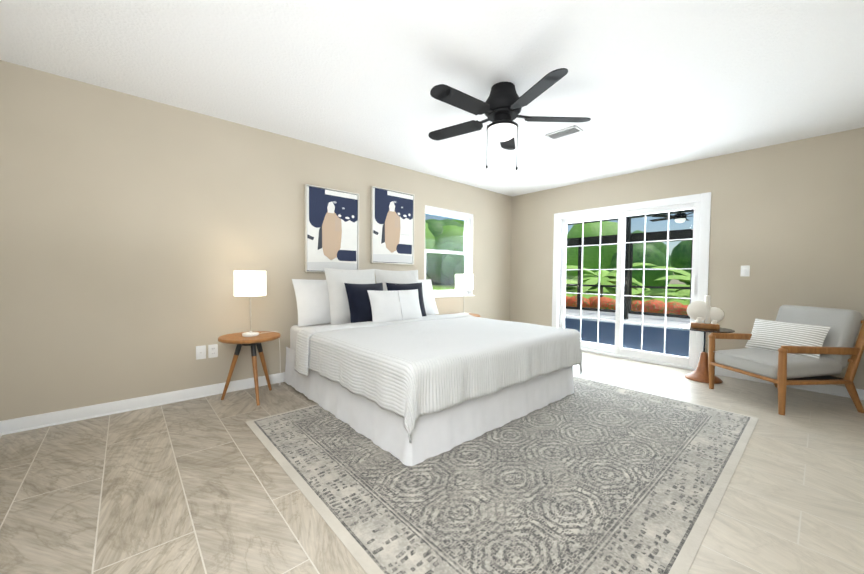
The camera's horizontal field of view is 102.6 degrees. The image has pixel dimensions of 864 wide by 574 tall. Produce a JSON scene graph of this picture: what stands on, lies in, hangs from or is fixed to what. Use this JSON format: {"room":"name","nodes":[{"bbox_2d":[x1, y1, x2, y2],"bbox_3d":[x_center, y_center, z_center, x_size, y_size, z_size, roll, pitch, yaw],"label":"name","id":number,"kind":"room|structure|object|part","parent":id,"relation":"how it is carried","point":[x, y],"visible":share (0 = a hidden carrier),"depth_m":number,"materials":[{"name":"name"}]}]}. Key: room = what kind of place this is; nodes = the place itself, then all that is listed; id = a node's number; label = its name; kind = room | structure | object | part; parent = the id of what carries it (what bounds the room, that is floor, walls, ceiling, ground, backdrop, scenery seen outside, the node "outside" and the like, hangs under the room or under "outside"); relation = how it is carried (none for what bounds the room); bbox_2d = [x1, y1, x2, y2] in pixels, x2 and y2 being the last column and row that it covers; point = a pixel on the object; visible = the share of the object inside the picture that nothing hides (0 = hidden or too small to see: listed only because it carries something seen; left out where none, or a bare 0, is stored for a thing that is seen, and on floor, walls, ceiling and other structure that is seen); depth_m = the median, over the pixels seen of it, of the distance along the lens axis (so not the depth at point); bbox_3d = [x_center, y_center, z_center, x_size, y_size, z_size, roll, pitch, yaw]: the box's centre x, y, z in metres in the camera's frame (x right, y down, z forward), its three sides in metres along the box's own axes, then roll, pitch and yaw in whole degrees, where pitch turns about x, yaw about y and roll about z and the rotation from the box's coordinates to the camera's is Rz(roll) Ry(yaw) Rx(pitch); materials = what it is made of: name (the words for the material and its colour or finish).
{"room":"bedroom","nodes":[
{"label":"bedroom","id":0,"kind":"room"},
{"bbox_2d":[0,60,511,420],"bbox_3d":[-0.792,-0.286,4.144,5.881,2.440,0.140,-1,2,-42],"label":"wall","id":1,"kind":"structure","parent":0,"point":[136,232],"depth_m":2.77,"materials":[{"name":"paint"}]},
{"bbox_2d":[0,420,7,437],"bbox_3d":[-1.562,0.988,0.834,0.026,0.094,3.810,-1,2,-42],"label":"baseboard","id":2,"kind":"structure","parent":1,"relation":"attached to","point":[3,424],"depth_m":2.28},
{"bbox_2d":[8,372,284,433],"bbox_3d":[-0.748,0.890,4.120,5.601,0.094,0.026,-1,2,-42],"label":"baseboard","id":3,"kind":"structure","parent":1,"relation":"attached to","point":[21,424],"depth_m":2.69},
{"bbox_2d":[196,345,205,359],"bbox_3d":[-2.004,0.569,3.003,0.072,0.117,0.013,-1,2,-42],"label":"electrical outlet","id":4,"kind":"object","parent":1,"relation":"attached to","point":[200,350],"depth_m":3.00,"materials":[{"name":"white plastic"}]},
{"bbox_2d":[208,344,217,357],"bbox_3d":[-1.937,0.567,3.064,0.072,0.117,0.011,-1,2,-42],"label":"electrical outlet","id":5,"kind":"object","parent":1,"relation":"attached to","point":[212,351],"depth_m":3.06,"materials":[{"name":"white plastic"}]},
{"bbox_2d":[304,184,358,271],"bbox_3d":[-1.074,-0.607,3.761,0.615,0.900,0.036,-1,2,-42],"label":"art","id":6,"kind":"object","parent":1,"relation":"attached to","point":[331,219],"visible":0.83,"depth_m":3.73,"materials":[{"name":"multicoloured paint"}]},
{"bbox_2d":[371,186,413,264],"bbox_3d":[-0.477,-0.738,4.284,0.630,0.900,0.036,-1,2,-42],"label":"art","id":7,"kind":"object","parent":1,"relation":"attached to","point":[392,226],"visible":0.98,"depth_m":4.25,"materials":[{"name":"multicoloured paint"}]},
{"bbox_2d":[424,205,474,297],"bbox_3d":[0.228,-0.480,5.017,1.030,1.250,0.155,-1,2,-42],"label":"window","id":8,"kind":"structure","parent":1,"relation":"in","point":[467,218],"depth_m":5.15,"materials":[{"name":"white plastic"}]},
{"bbox_2d":[0,351,863,573],"bbox_3d":[0.529,1.045,2.679,5.881,0.100,4.165,-1,2,-42],"label":"floor","id":9,"kind":"structure","parent":0,"point":[205,485],"depth_m":1.71,"materials":[{"name":"beige tile"}]},
{"bbox_2d":[218,331,280,405],"bbox_3d":[-1.569,0.692,2.995,0.480,0.548,0.480,-1,2,-42],"label":"nightstand","id":10,"kind":"object","parent":9,"relation":"on","point":[240,340],"visible":0.96,"depth_m":2.93,"materials":[{"name":"brown wood"}]},
{"bbox_2d":[234,271,280,384],"bbox_3d":[-1.534,0.407,3.108,0.454,1.097,0.404,-1,2,-42],"label":"lamp","id":11,"kind":"object","parent":10,"relation":"on","point":[250,283],"visible":0.92,"depth_m":2.87,"materials":[{"name":"fabric"}]},
{"bbox_2d":[449,313,479,316],"bbox_3d":[0.420,0.655,4.755,0.480,0.548,0.480,-1,2,-42],"label":"nightstand","id":12,"kind":"object","parent":9,"relation":"on","point":[476,315],"visible":0.08,"depth_m":4.80,"materials":[{"name":"brown wood"}]},
{"bbox_2d":[455,274,472,313],"bbox_3d":[0.467,0.370,4.885,0.454,1.097,0.394,-1,2,-42],"label":"lamp","id":13,"kind":"object","parent":12,"relation":"on","point":[464,282],"visible":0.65,"depth_m":4.64,"materials":[{"name":"fabric"}]},
{"bbox_2d":[246,376,758,573],"bbox_3d":[0.582,0.992,2.587,3.000,0.010,2.450,-1,2,-42],"label":"rug","id":14,"kind":"object","parent":9,"relation":"on","point":[588,476],"visible":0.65,"depth_m":1.76,"materials":[{"name":"grey fabric"}]},
{"bbox_2d":[284,267,582,465],"bbox_3d":[-0.043,0.389,3.266,2.124,1.133,2.090,-1,2,-42],"label":"bed","id":15,"kind":"object","parent":14,"relation":"on","point":[391,362],"visible":1,"depth_m":2.55,"materials":[{"name":"white fabric"}]},
{"bbox_3d":[-0.079,0.673,3.312,1.840,0.561,1.990,-1,2,-42],"label":"mattress","id":16,"kind":"part","parent":15,"relation":"part of","materials":[{"name":"white fabric"}]},
{"bbox_2d":[295,313,582,442],"bbox_3d":[0.120,0.578,3.086,2.124,0.453,1.595,-1,2,-42],"label":"quilt","id":17,"kind":"object","parent":15,"relation":"on","point":[417,377],"depth_m":2.41,"materials":[{"name":"white fabric"}]},
{"bbox_2d":[677,325,734,383],"bbox_3d":[2.894,0.712,3.682,0.480,0.548,0.480,-1,2,-42],"label":"side table","id":18,"kind":"object","parent":9,"relation":"on","point":[700,373],"visible":0.85,"depth_m":3.64,"materials":[{"name":"brown wood"}]},
{"bbox_2d":[687,295,723,329],"bbox_3d":[2.893,0.263,3.667,0.317,0.347,0.088,2,2,28],"label":"sculpture","id":19,"kind":"object","parent":18,"relation":"on","point":[699,312],"visible":1,"depth_m":3.65,"materials":[{"name":"white ceramic"}]},
{"bbox_2d":[708,305,863,414],"bbox_3d":[3.111,0.596,3.085,0.795,0.839,0.689,0,2,-5],"label":"chair","id":20,"kind":"object","parent":9,"relation":"on","point":[797,345],"visible":1,"depth_m":2.90,"materials":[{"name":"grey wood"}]},
{"bbox_2d":[745,318,830,358],"bbox_3d":[3.201,0.461,3.146,0.203,0.283,0.572,0,2,-5],"label":"lumbar pillow","id":21,"kind":"object","parent":20,"relation":"on","point":[766,335],"depth_m":3.09,"materials":[{"name":"white fabric"}]},
{"bbox_2d":[0,0,863,196],"bbox_3d":[0.554,-1.494,2.598,5.881,0.100,4.165,-1,2,-42],"label":"ceiling","id":22,"kind":"structure","parent":0,"point":[643,85],"depth_m":2.28,"materials":[{"name":"white paint"}]},
{"bbox_2d":[428,68,590,169],"bbox_3d":[0.470,-1.146,2.498,1.198,0.590,1.228,-1,2,-42],"label":"ceiling fan","id":23,"kind":"object","parent":22,"relation":"hanging from","point":[502,106],"visible":1,"depth_m":2.42,"materials":[{"name":"black metal"}]},
{"bbox_2d":[545,125,582,139],"bbox_3d":[1.244,-1.450,3.267,0.160,0.018,0.300,-1,2,-42],"label":"ceiling vent","id":24,"kind":"object","parent":22,"relation":"in","point":[568,131],"visible":1,"depth_m":3.25,"materials":[{"name":"white metal"}]},
{"bbox_2d":[510,127,863,389],"bbox_3d":[2.691,-0.265,4.541,0.140,2.440,3.885,-1,2,-42],"label":"wall","id":25,"kind":"structure","parent":0,"point":[787,222],"depth_m":3.62,"materials":[{"name":"paint"}]},
{"bbox_2d":[552,192,710,370],"bbox_3d":[2.544,-0.075,4.683,0.133,2.050,1.910,-1,2,-42],"label":"door frame","id":26,"kind":"structure","parent":25,"relation":"attached to","point":[700,204],"depth_m":4.53,"materials":[{"name":"white plastic"}]},
{"bbox_2d":[740,265,749,276],"bbox_3d":[3.341,-0.171,3.693,0.013,0.117,0.072,-1,2,-42],"label":"light switch","id":27,"kind":"object","parent":25,"relation":"attached to","point":[745,270],"visible":1,"depth_m":3.69,"materials":[{"name":"white plastic"}]},
{"bbox_2d":[715,366,863,399],"bbox_3d":[3.499,0.952,3.529,0.026,0.094,1.135,-1,2,-42],"label":"baseboard","id":28,"kind":"structure","parent":25,"relation":"attached to","point":[831,389],"depth_m":3.35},
{"label":"outside","id":29,"kind":"structure","parent":0,"visible":0},
{"bbox_2d":[565,308,689,356],"bbox_3d":[5.665,0.998,6.148,6.409,0.112,12.500,-1,2,-42],"label":"deck","id":30,"kind":"object","parent":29,"point":[651,333],"depth_m":7.04,"materials":[{"name":"concrete"}]},
{"bbox_2d":[565,218,692,318],"bbox_3d":[6.882,-0.558,7.132,3.140,2.953,12.545,-1,2,-42],"label":"columns","id":31,"kind":"structure","parent":30,"relation":"on","point":[639,237],"depth_m":10.06,"materials":[{"name":"brown metal"}]},
{"bbox_2d":[425,209,693,224],"bbox_3d":[5.083,-1.838,5.516,4.779,0.330,12.500,-1,2,-42],"label":"roof","id":32,"kind":"structure","parent":31,"relation":"on","point":[665,213],"depth_m":8.86,"materials":[{"name":"brown metal"}]},
{"bbox_2d":[650,210,693,222],"bbox_3d":[5.457,-1.607,7.601,1.207,0.420,1.254,-1,2,-42],"label":"fan","id":33,"kind":"object","parent":32,"relation":"hanging from","point":[680,216],"depth_m":7.52,"materials":[{"name":"black metal"}]},
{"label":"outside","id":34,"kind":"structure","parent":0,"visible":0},
{"bbox_2d":[432,284,689,304],"bbox_3d":[19.607,0.736,22.162,100.000,0.240,120.000,-1,2,-42],"label":"lawn","id":35,"kind":"structure","parent":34,"point":[451,287],"depth_m":27.49,"materials":[{"name":"green plant"}]},
{"bbox_2d":[425,219,691,314],"bbox_3d":[16.208,-5.199,28.005,42.820,13.303,68.577,-1,2,-42],"label":"garden","id":36,"kind":"object","parent":35,"relation":"on","point":[439,230],"depth_m":23.94,"materials":[{"name":"green plant"}]}
]}

